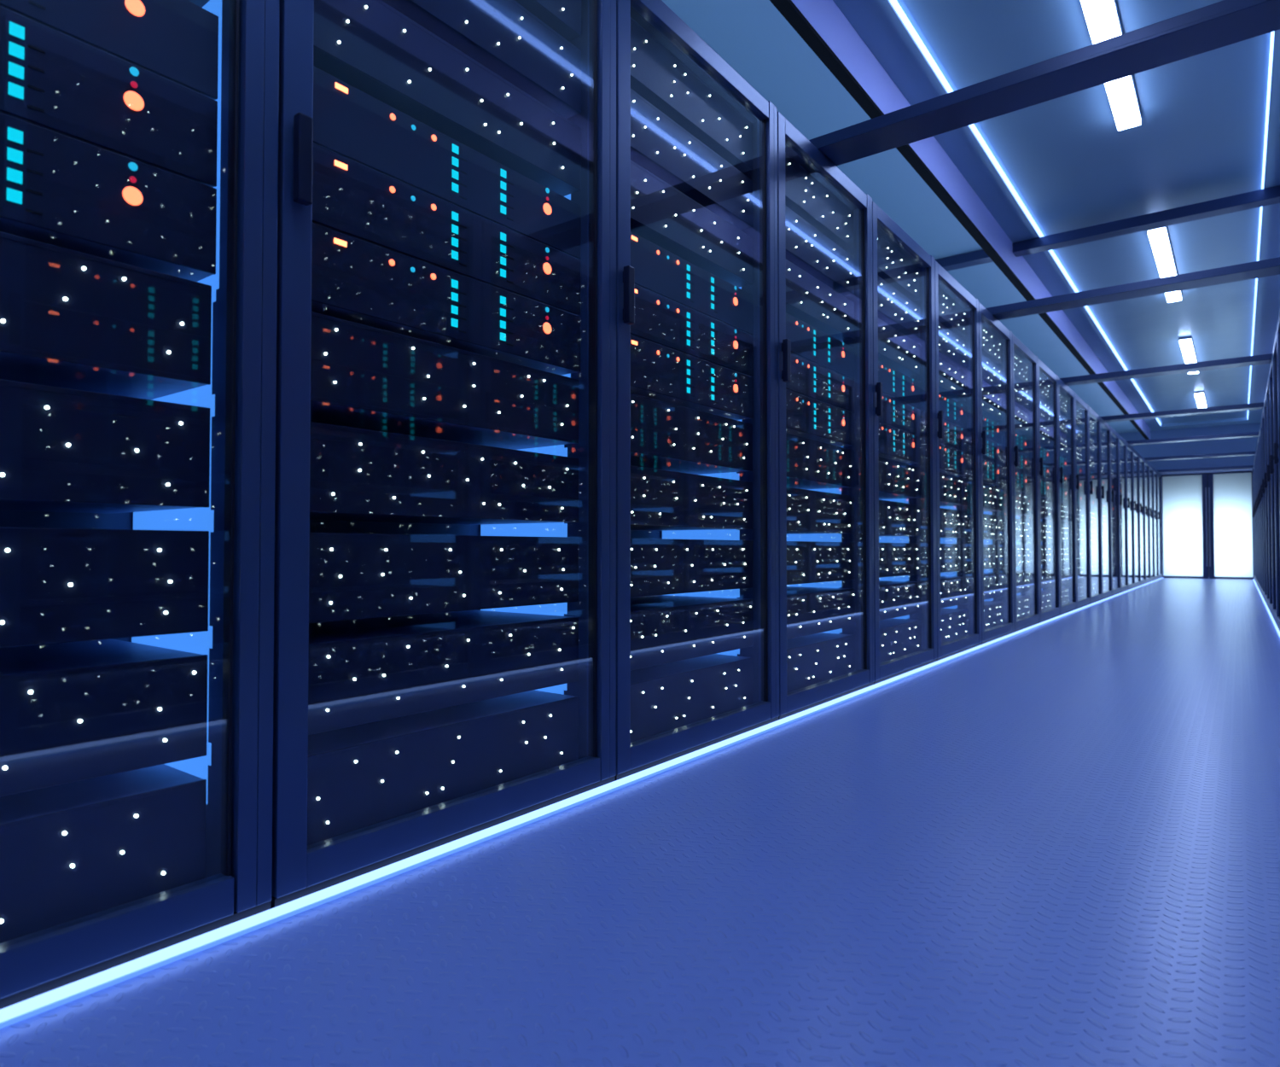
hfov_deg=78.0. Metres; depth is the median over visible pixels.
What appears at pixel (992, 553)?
server
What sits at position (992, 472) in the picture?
server
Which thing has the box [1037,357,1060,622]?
rack
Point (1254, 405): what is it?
cross beam
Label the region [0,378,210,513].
server
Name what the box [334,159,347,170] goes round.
light
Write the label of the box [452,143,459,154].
light
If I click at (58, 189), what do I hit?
server
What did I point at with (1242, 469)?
trim
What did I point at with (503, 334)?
light
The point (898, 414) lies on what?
server
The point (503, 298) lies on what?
light
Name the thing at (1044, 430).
server
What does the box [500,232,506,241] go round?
light
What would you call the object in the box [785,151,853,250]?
server
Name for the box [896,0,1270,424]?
ceiling
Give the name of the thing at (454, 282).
light
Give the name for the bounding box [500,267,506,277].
light
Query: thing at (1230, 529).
door
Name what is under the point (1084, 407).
rack
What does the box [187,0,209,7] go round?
server
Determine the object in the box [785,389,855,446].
server
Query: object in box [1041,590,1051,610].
server
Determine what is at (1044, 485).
server
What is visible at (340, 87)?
light
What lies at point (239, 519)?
rack
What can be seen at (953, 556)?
server
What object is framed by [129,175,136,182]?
indicator light
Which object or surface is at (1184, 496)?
door
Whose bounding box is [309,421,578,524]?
server
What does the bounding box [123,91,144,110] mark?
light
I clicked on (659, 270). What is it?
server
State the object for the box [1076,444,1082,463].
server
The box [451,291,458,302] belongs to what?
light
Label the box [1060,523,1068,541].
server
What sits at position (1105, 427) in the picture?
rack
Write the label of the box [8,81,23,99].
light
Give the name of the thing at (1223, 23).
cross beam
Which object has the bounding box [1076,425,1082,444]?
server
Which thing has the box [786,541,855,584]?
server
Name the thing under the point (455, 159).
light
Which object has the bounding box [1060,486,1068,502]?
server
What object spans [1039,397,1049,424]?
server
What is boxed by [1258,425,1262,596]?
rack
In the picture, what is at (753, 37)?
ceiling
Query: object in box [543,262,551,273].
light
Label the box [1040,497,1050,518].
server
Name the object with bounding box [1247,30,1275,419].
ceiling light strip
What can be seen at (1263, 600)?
light strip
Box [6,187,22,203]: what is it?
light
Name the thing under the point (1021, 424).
server
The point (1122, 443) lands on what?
rack
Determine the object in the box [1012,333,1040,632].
rack
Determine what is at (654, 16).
rack
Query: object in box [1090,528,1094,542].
server
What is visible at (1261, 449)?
rack
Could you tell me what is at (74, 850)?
server
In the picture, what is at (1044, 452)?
server
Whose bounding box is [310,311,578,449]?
server
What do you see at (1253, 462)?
rack
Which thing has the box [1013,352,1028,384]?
server
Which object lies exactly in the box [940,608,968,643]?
server
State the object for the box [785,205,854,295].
server
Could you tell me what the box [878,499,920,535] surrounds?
server
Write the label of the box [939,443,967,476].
server
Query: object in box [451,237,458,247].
light
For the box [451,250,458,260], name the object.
light
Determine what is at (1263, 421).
rack
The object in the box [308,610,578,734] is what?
server
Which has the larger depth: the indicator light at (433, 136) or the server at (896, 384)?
the server at (896, 384)
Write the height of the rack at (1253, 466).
2.156 m
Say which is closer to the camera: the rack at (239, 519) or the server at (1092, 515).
the rack at (239, 519)
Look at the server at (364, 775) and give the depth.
1.64 m
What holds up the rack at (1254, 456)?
on the floor
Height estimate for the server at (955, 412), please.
0.138 m
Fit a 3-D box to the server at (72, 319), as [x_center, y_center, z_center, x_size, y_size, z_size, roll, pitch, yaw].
[-1.091,-0.327,1.102,0.408,0.162,0.771,-1,-1,37]
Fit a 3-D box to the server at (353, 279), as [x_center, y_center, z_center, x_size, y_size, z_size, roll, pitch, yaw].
[-0.546,-0.485,1.825,0.408,0.141,0.778,-1,-1,37]
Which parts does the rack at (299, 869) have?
handle, light panel, frame post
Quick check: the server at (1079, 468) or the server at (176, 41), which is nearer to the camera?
the server at (176, 41)
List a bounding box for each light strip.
[0,576,1163,1029]
[886,0,1161,425]
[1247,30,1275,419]
[1253,578,1279,638]
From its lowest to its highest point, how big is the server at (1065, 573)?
0.162 m
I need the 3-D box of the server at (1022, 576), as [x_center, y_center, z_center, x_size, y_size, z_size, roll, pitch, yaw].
[2.713,0.371,6.112,0.408,0.162,0.771,-1,-1,37]
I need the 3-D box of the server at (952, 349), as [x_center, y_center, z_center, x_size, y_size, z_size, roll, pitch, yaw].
[1.628,-1.105,4.708,0.408,0.162,0.778,-1,-1,37]
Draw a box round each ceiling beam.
[769,0,1150,439]
[934,185,1279,271]
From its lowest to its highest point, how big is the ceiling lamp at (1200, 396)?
0.055 m
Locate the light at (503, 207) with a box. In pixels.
[500,204,506,214]
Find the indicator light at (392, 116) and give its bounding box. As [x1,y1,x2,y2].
[389,113,395,120]
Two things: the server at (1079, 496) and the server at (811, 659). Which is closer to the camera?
the server at (811, 659)
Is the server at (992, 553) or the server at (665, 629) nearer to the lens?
the server at (665, 629)
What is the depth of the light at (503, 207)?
1.80 m
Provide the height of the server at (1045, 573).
0.162 m
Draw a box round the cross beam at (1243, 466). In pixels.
[1157,465,1253,472]
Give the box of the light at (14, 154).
[6,146,23,163]
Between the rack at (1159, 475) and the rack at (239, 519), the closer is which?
the rack at (239, 519)
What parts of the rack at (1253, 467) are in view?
frame post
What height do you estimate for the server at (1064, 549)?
0.162 m
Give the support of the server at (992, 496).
in the rack at (986, 318)
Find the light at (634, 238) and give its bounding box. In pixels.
[631,235,637,241]
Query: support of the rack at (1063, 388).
on the floor
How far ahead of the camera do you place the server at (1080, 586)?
8.30 m
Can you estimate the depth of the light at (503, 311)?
1.80 m
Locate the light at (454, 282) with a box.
[451,279,458,288]
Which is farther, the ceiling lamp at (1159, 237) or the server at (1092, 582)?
the server at (1092, 582)
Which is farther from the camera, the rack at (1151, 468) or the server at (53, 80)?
the rack at (1151, 468)
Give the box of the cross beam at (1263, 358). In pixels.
[1059,353,1272,385]
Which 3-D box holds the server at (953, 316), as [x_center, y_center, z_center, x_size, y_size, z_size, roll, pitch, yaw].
[1.628,-1.305,4.712,0.408,0.162,0.778,-1,-1,37]
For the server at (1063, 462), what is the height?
0.138 m
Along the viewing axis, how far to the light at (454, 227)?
1.69 m
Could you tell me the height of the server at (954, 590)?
0.162 m
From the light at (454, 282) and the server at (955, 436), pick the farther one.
the server at (955, 436)
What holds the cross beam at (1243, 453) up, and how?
on the rack at (1146, 463)
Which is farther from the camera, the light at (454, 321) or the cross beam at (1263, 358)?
the cross beam at (1263, 358)
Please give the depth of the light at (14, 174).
1.08 m
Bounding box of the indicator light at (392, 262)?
[389,259,395,265]
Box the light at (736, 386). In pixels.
[733,384,738,392]
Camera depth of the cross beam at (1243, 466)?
15.50 m
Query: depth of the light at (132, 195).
1.20 m
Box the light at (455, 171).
[452,168,458,180]
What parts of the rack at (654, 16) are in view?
handle, light panel, frame post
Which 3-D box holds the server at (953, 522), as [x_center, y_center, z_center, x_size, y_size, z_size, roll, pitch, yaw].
[1.626,-0.057,4.685,0.408,0.162,0.771,-1,-1,37]
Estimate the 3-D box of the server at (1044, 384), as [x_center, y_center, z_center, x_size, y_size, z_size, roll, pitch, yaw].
[3.258,-1.263,6.864,0.408,0.162,0.778,-1,-1,37]
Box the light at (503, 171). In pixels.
[500,168,506,178]
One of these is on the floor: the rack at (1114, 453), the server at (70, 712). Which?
the rack at (1114, 453)
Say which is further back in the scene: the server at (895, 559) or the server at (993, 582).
the server at (993, 582)
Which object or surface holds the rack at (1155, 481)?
on the floor
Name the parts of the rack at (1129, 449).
handle, glass pane, frame post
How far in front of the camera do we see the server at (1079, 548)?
8.30 m
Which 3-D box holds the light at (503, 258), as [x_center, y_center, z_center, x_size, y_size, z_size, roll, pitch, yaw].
[-0.312,-0.621,1.802,0.002,0.017,0.017,-1,-1,37]
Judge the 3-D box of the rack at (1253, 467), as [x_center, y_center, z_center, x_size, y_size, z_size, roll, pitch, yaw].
[12.040,-0.180,14.889,0.825,2.156,0.893,-1,-1,37]
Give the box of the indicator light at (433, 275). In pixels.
[430,273,436,279]
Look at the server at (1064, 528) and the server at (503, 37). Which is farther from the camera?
the server at (1064, 528)
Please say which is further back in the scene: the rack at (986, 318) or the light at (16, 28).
the rack at (986, 318)
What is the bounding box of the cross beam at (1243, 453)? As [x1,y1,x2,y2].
[1143,451,1255,460]
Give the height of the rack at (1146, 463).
2.156 m
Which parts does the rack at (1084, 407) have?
handle, frame post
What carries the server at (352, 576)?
in the rack at (299, 869)
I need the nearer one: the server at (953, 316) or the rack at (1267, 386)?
the server at (953, 316)
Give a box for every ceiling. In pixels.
[661,0,1279,433]
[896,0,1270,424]
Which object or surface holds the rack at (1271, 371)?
on the floor
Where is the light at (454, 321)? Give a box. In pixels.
[451,318,458,327]
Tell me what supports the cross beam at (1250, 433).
on the rack at (1129, 449)
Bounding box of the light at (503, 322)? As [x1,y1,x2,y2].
[500,320,506,328]
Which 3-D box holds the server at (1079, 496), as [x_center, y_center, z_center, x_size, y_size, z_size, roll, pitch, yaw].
[4.344,-0.359,8.281,0.408,0.141,0.778,-1,-1,37]
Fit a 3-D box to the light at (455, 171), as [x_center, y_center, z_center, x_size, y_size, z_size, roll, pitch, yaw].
[-0.396,-0.768,1.694,0.002,0.017,0.017,-1,-1,37]
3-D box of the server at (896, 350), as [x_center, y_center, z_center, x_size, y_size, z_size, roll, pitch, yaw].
[1.085,-0.919,3.986,0.408,0.162,0.778,-1,-1,37]
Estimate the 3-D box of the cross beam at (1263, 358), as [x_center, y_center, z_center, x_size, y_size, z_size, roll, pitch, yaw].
[4.603,-1.433,6.969,3.160,0.050,0.178,-1,-1,37]
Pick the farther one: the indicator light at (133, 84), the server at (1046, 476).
the server at (1046, 476)
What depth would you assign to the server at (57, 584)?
1.16 m
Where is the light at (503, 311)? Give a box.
[500,308,506,316]
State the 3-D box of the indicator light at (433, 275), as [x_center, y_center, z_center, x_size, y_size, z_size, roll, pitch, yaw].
[-0.429,-0.534,1.645,0.003,0.012,0.012,-1,-1,37]
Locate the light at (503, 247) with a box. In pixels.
[500,244,506,253]
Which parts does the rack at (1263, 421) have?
handle, glass pane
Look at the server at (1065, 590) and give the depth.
7.57 m
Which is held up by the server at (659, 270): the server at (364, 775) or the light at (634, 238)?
the light at (634, 238)
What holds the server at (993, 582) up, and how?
in the rack at (986, 318)
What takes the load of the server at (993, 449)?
in the rack at (986, 318)
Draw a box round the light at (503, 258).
[500,256,506,265]
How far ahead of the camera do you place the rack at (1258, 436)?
11.12 m
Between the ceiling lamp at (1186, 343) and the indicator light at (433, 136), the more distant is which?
the ceiling lamp at (1186, 343)
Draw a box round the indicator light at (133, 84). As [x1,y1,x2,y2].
[130,81,137,87]
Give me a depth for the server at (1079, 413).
8.34 m
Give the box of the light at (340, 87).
[335,81,348,93]
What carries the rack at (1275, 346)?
on the floor
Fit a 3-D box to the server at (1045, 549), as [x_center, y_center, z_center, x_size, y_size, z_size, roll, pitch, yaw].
[3.256,0.185,6.833,0.408,0.162,0.771,-1,-1,37]
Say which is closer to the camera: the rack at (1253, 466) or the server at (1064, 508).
the server at (1064, 508)
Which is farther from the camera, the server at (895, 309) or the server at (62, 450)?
the server at (895, 309)
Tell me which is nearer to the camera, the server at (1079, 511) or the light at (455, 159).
the light at (455, 159)
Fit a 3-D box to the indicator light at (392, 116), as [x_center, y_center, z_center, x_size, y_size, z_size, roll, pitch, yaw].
[-0.490,-0.827,1.570,0.003,0.012,0.012,-1,-1,37]
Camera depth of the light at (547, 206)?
1.92 m
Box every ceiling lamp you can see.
[1080,0,1141,130]
[1146,226,1181,302]
[1178,336,1198,373]
[1193,390,1207,407]
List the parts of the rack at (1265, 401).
handle, glass pane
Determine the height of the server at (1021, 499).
0.162 m
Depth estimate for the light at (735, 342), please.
2.63 m
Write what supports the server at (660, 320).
in the rack at (654, 16)
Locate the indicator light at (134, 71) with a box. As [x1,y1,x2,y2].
[129,66,139,75]
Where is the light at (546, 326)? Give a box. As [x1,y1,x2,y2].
[542,322,551,333]
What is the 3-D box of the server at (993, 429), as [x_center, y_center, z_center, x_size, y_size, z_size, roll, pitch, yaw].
[2.171,-0.703,5.418,0.408,0.138,0.778,-1,-1,37]
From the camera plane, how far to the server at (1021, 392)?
6.14 m
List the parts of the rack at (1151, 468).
frame post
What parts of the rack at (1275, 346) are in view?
handle, glass pane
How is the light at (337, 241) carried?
on the server at (353, 279)
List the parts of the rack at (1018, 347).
handle, light panel, frame post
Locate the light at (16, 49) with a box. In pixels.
[8,41,24,59]
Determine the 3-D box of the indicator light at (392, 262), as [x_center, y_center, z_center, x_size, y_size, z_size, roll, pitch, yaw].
[-0.490,-0.536,1.564,0.003,0.012,0.012,-1,-1,37]
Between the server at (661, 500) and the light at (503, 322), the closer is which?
the light at (503, 322)
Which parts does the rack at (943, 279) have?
handle, light panel, frame post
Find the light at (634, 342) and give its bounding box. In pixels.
[631,339,637,345]
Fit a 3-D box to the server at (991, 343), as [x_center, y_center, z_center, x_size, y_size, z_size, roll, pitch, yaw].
[2.171,-1.291,5.429,0.408,0.162,0.778,-1,-1,37]
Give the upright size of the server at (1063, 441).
0.162 m
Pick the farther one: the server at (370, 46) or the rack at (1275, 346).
the rack at (1275, 346)
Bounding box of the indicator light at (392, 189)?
[389,186,395,192]
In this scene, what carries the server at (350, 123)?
in the rack at (299, 869)
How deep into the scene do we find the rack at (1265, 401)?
8.24 m
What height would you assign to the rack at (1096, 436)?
2.156 m
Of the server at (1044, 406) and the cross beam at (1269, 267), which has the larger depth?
the server at (1044, 406)
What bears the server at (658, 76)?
in the rack at (654, 16)
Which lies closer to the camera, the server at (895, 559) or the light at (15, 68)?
the light at (15, 68)
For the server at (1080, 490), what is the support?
in the rack at (1084, 407)
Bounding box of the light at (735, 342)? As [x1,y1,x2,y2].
[733,340,738,349]
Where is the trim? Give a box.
[1161,468,1252,475]
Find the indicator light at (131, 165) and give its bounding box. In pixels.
[128,162,138,170]
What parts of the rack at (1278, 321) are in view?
door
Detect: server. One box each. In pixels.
[0,0,218,99]
[0,5,217,187]
[0,112,216,281]
[0,231,211,399]
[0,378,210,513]
[0,527,209,647]
[0,638,207,796]
[0,763,206,942]
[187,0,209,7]
[307,689,578,844]
[308,532,578,622]
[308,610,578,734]
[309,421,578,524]
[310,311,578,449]
[311,222,581,374]
[312,143,581,315]
[313,0,581,196]
[313,65,581,259]
[381,0,581,118]
[514,0,581,40]
[630,17,752,173]
[630,88,753,230]
[630,159,753,287]
[630,231,753,335]
[630,284,753,376]
[630,334,753,419]
[630,393,752,474]
[630,465,753,530]
[630,538,753,597]
[630,594,753,670]
[630,653,753,742]
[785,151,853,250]
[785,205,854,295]
[785,259,854,341]
[785,312,854,378]
[785,352,854,412]
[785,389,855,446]
[785,432,854,488]
[786,486,854,534]
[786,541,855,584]
[786,586,855,639]
[786,632,855,692]
[877,232,919,301]
[877,274,919,338]
[878,318,920,376]
[878,360,920,408]
[878,392,920,436]
[878,421,920,464]
[878,456,920,499]
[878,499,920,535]
[878,542,921,577]
[878,580,921,620]
[879,617,921,663]
[937,285,966,337]
[938,321,966,369]
[938,356,966,401]
[938,392,967,429]
[939,418,967,452]
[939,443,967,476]
[939,471,967,506]
[939,507,967,537]
[940,543,968,572]
[940,576,968,608]
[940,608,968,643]
[981,323,1001,364]
[982,354,1001,392]
[982,384,1001,419]
[982,414,1001,444]
[983,438,1002,465]
[983,459,1002,485]
[983,482,1002,511]
[983,513,1002,539]
[983,544,1002,569]
[983,572,1003,599]
[983,600,1003,629]
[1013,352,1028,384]
[1014,378,1028,409]
[1014,405,1029,434]
[1014,431,1029,456]
[1015,452,1029,474]
[1015,470,1029,492]
[1015,491,1029,515]
[1015,517,1029,540]
[1015,544,1029,566]
[1016,570,1029,593]
[1016,594,1029,619]
[1039,374,1049,401]
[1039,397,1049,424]
[1039,421,1050,446]
[1040,445,1050,465]
[1040,463,1050,482]
[1040,478,1050,498]
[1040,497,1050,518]
[1041,521,1051,541]
[1041,545,1051,564]
[1041,568,1051,587]
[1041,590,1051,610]
[1059,392,1067,414]
[1059,413,1067,435]
[1059,434,1067,455]
[1059,455,1067,473]
[1059,471,1068,488]
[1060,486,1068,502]
[1060,503,1068,521]
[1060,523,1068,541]
[1060,545,1068,563]
[1061,566,1069,584]
[1061,586,1069,605]
[1076,406,1082,426]
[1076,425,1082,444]
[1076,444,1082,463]
[1076,464,1082,479]
[1076,478,1082,493]
[1076,491,1082,506]
[1076,506,1082,523]
[1076,526,1082,542]
[1077,546,1082,561]
[1077,564,1083,581]
[1077,583,1083,599]
[1089,418,1092,436]
[1089,436,1093,453]
[1089,453,1093,470]
[1089,471,1093,484]
[1090,496,1093,510]
[1090,511,1094,525]
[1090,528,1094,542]
[1090,546,1094,560]
[1091,563,1094,578]
[1091,581,1094,595]
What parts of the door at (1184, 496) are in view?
pull handle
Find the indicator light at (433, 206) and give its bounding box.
[430,203,436,209]
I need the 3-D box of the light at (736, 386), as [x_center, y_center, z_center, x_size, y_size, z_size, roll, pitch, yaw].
[0.319,-0.483,2.632,0.003,0.027,0.027,-1,-1,37]
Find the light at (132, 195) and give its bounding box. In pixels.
[122,186,142,205]
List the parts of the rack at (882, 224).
handle, light panel, frame post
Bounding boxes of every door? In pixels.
[1161,472,1208,578]
[1207,471,1253,579]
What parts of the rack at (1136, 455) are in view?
glass pane, frame post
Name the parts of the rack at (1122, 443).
glass pane, frame post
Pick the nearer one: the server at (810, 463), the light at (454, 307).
the light at (454, 307)
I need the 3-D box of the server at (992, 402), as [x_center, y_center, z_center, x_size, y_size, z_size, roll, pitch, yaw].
[2.171,-0.891,5.421,0.408,0.162,0.778,-1,-1,37]
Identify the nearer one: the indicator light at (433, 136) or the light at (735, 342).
the indicator light at (433, 136)
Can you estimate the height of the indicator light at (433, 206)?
0.012 m
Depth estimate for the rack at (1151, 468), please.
14.73 m
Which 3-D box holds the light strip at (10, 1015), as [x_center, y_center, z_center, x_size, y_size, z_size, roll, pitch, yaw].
[4.439,0.754,7.946,0.014,0.020,21.250,-1,-1,37]
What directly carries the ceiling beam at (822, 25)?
attached to the ceiling at (753, 37)
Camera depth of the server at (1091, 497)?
9.05 m
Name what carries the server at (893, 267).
in the rack at (882, 224)
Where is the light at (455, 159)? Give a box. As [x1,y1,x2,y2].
[452,156,458,167]
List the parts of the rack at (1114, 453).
handle, glass pane, frame post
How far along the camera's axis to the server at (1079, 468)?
8.34 m
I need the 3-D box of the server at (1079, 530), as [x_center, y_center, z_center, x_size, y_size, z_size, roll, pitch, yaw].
[4.343,0.013,8.271,0.408,0.162,0.771,-1,-1,37]
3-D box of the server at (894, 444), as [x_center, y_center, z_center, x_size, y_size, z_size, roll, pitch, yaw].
[1.084,-0.443,3.977,0.408,0.141,0.778,-1,-1,37]
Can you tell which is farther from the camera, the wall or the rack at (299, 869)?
the wall
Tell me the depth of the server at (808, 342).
3.17 m
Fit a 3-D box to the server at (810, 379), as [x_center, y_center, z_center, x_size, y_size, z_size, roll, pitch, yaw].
[0.541,-0.602,3.263,0.408,0.141,0.778,-1,-1,37]
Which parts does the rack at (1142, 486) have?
glass pane, frame post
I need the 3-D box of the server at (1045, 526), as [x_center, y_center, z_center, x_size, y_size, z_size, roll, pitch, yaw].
[3.256,-0.015,6.837,0.408,0.162,0.771,-1,-1,37]
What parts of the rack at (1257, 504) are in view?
door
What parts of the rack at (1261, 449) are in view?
handle, frame post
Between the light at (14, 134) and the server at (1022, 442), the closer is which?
the light at (14, 134)
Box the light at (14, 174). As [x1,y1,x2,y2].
[6,167,22,184]
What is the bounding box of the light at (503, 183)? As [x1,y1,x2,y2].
[500,180,506,190]
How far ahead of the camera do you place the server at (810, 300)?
3.17 m
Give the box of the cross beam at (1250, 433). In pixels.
[1126,431,1258,445]
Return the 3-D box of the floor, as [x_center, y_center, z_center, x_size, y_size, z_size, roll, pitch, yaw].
[5.637,0.810,8.299,3.650,0.080,23.260,-1,-1,37]
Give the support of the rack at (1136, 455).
on the floor
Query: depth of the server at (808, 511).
3.15 m
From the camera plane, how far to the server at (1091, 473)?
9.07 m
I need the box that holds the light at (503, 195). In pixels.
[500,192,506,202]
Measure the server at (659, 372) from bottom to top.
0.141 m
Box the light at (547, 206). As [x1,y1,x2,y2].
[543,203,551,215]
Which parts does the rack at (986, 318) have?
handle, light panel, frame post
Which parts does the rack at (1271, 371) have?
frame post, handle, glass pane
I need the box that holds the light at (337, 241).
[333,238,347,246]
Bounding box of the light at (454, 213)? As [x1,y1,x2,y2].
[451,210,458,221]
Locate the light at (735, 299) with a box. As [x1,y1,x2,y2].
[733,296,738,305]
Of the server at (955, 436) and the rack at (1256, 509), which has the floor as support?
the rack at (1256, 509)
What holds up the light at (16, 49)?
on the server at (53, 80)
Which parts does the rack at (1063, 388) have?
handle, frame post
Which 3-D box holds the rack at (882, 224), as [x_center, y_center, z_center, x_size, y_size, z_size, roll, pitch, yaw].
[0.990,-0.390,4.067,0.825,2.156,0.893,-1,-1,37]
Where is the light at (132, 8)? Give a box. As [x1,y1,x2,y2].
[124,0,145,16]
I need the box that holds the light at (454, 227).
[451,224,458,234]
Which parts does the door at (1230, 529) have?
pull handle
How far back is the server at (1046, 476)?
6.89 m
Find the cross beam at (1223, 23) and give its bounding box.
[808,0,1279,166]
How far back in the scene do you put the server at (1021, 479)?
6.12 m
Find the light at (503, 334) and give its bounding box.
[500,331,506,341]
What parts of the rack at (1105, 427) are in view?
handle, frame post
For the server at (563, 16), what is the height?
0.162 m
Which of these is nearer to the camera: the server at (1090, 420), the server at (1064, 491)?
the server at (1064, 491)
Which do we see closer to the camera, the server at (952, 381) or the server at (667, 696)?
the server at (667, 696)
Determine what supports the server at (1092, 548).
in the rack at (1096, 436)
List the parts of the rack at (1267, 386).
handle, frame post, glass pane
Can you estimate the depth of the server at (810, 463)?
3.17 m
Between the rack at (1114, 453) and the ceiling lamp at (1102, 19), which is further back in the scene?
the rack at (1114, 453)
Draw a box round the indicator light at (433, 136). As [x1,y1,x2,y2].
[431,134,436,140]
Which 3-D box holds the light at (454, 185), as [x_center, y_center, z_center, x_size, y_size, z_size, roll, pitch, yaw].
[-0.396,-0.740,1.694,0.002,0.017,0.017,-1,-1,37]
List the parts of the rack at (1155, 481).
frame post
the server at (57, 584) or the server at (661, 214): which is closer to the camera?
the server at (57, 584)
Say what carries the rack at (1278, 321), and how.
on the floor
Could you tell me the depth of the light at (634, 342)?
2.19 m
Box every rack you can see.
[0,0,279,1009]
[270,0,616,908]
[615,0,779,780]
[777,111,874,720]
[872,201,937,684]
[934,260,981,660]
[978,302,1014,644]
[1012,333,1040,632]
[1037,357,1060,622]
[1058,377,1076,615]
[1074,392,1090,608]
[1088,406,1102,604]
[1099,417,1111,599]
[1110,426,1120,595]
[1118,435,1128,593]
[1126,442,1134,589]
[1133,448,1140,587]
[1139,453,1146,585]
[1144,459,1150,582]
[1149,464,1154,581]
[1153,467,1158,580]
[1157,471,1162,578]
[1251,466,1255,580]
[1252,465,1256,581]
[1253,461,1256,583]
[1254,456,1257,585]
[1255,450,1258,587]
[1256,436,1261,593]
[1256,441,1260,591]
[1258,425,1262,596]
[1260,416,1265,601]
[1262,406,1267,605]
[1263,390,1269,610]
[1266,375,1273,616]
[1268,355,1277,625]
[1272,327,1279,630]
[1276,310,1279,490]
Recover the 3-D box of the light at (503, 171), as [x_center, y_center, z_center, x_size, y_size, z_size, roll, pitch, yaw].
[-0.312,-0.822,1.806,0.002,0.017,0.017,-1,-1,37]
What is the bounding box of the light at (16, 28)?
[9,21,24,40]
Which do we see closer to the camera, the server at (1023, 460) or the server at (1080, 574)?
the server at (1023, 460)
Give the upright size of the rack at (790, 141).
2.156 m
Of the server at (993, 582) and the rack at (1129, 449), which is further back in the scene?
the rack at (1129, 449)
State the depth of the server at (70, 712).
1.17 m
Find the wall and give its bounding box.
[1118,422,1260,578]
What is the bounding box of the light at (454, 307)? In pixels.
[451,304,458,314]
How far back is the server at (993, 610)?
5.36 m
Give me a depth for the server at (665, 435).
2.43 m
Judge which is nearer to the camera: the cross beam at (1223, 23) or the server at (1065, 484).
the cross beam at (1223, 23)
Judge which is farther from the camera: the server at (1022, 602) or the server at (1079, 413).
the server at (1079, 413)
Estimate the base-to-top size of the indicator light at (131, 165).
0.012 m
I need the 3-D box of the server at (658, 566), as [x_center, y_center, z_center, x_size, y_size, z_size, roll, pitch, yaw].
[-0.004,0.101,2.529,0.408,0.162,0.771,-1,-1,37]
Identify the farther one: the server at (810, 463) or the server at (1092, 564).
the server at (1092, 564)
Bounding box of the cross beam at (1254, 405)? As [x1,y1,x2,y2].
[1099,401,1263,422]
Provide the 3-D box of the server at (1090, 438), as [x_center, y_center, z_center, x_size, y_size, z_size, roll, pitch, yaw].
[4.888,-1.021,9.012,0.408,0.162,0.778,-1,-1,37]
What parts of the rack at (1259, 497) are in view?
handle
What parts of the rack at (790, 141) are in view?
handle, light panel, frame post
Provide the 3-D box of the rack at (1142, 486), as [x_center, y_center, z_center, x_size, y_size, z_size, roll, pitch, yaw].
[8.053,-0.209,13.393,0.825,2.156,0.893,-1,-1,37]
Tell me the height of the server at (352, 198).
0.141 m
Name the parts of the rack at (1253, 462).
frame post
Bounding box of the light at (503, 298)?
[500,295,506,304]
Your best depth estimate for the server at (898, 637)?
3.90 m
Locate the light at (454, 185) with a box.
[451,182,458,192]
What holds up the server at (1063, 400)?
in the rack at (1063, 388)
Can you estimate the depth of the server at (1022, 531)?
6.10 m
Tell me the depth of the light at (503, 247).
1.80 m
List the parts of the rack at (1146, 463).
glass pane, frame post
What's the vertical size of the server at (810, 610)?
0.162 m
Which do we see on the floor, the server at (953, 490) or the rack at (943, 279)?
the rack at (943, 279)
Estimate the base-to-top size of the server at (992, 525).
0.162 m
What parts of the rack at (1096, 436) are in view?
handle, glass pane, frame post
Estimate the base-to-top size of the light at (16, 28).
0.017 m
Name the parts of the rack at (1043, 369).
handle, frame post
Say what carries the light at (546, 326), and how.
attached to the server at (353, 279)
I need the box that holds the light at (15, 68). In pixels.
[8,61,23,79]
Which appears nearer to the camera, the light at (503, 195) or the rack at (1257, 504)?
the light at (503, 195)
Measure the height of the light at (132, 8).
0.027 m
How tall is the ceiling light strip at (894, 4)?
0.049 m
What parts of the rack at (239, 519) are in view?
light panel, frame post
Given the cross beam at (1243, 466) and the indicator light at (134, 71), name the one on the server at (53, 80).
the indicator light at (134, 71)
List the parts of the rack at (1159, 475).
glass pane, frame post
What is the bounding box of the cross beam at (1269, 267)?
[986,256,1279,319]
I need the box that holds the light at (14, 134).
[7,127,23,144]
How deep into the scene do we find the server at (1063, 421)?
7.60 m
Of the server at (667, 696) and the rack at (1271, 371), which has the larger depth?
the rack at (1271, 371)
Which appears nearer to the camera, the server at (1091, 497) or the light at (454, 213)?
the light at (454, 213)
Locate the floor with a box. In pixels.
[0,576,1279,1066]
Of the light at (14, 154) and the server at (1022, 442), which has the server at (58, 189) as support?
the light at (14, 154)
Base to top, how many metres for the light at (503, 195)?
0.017 m

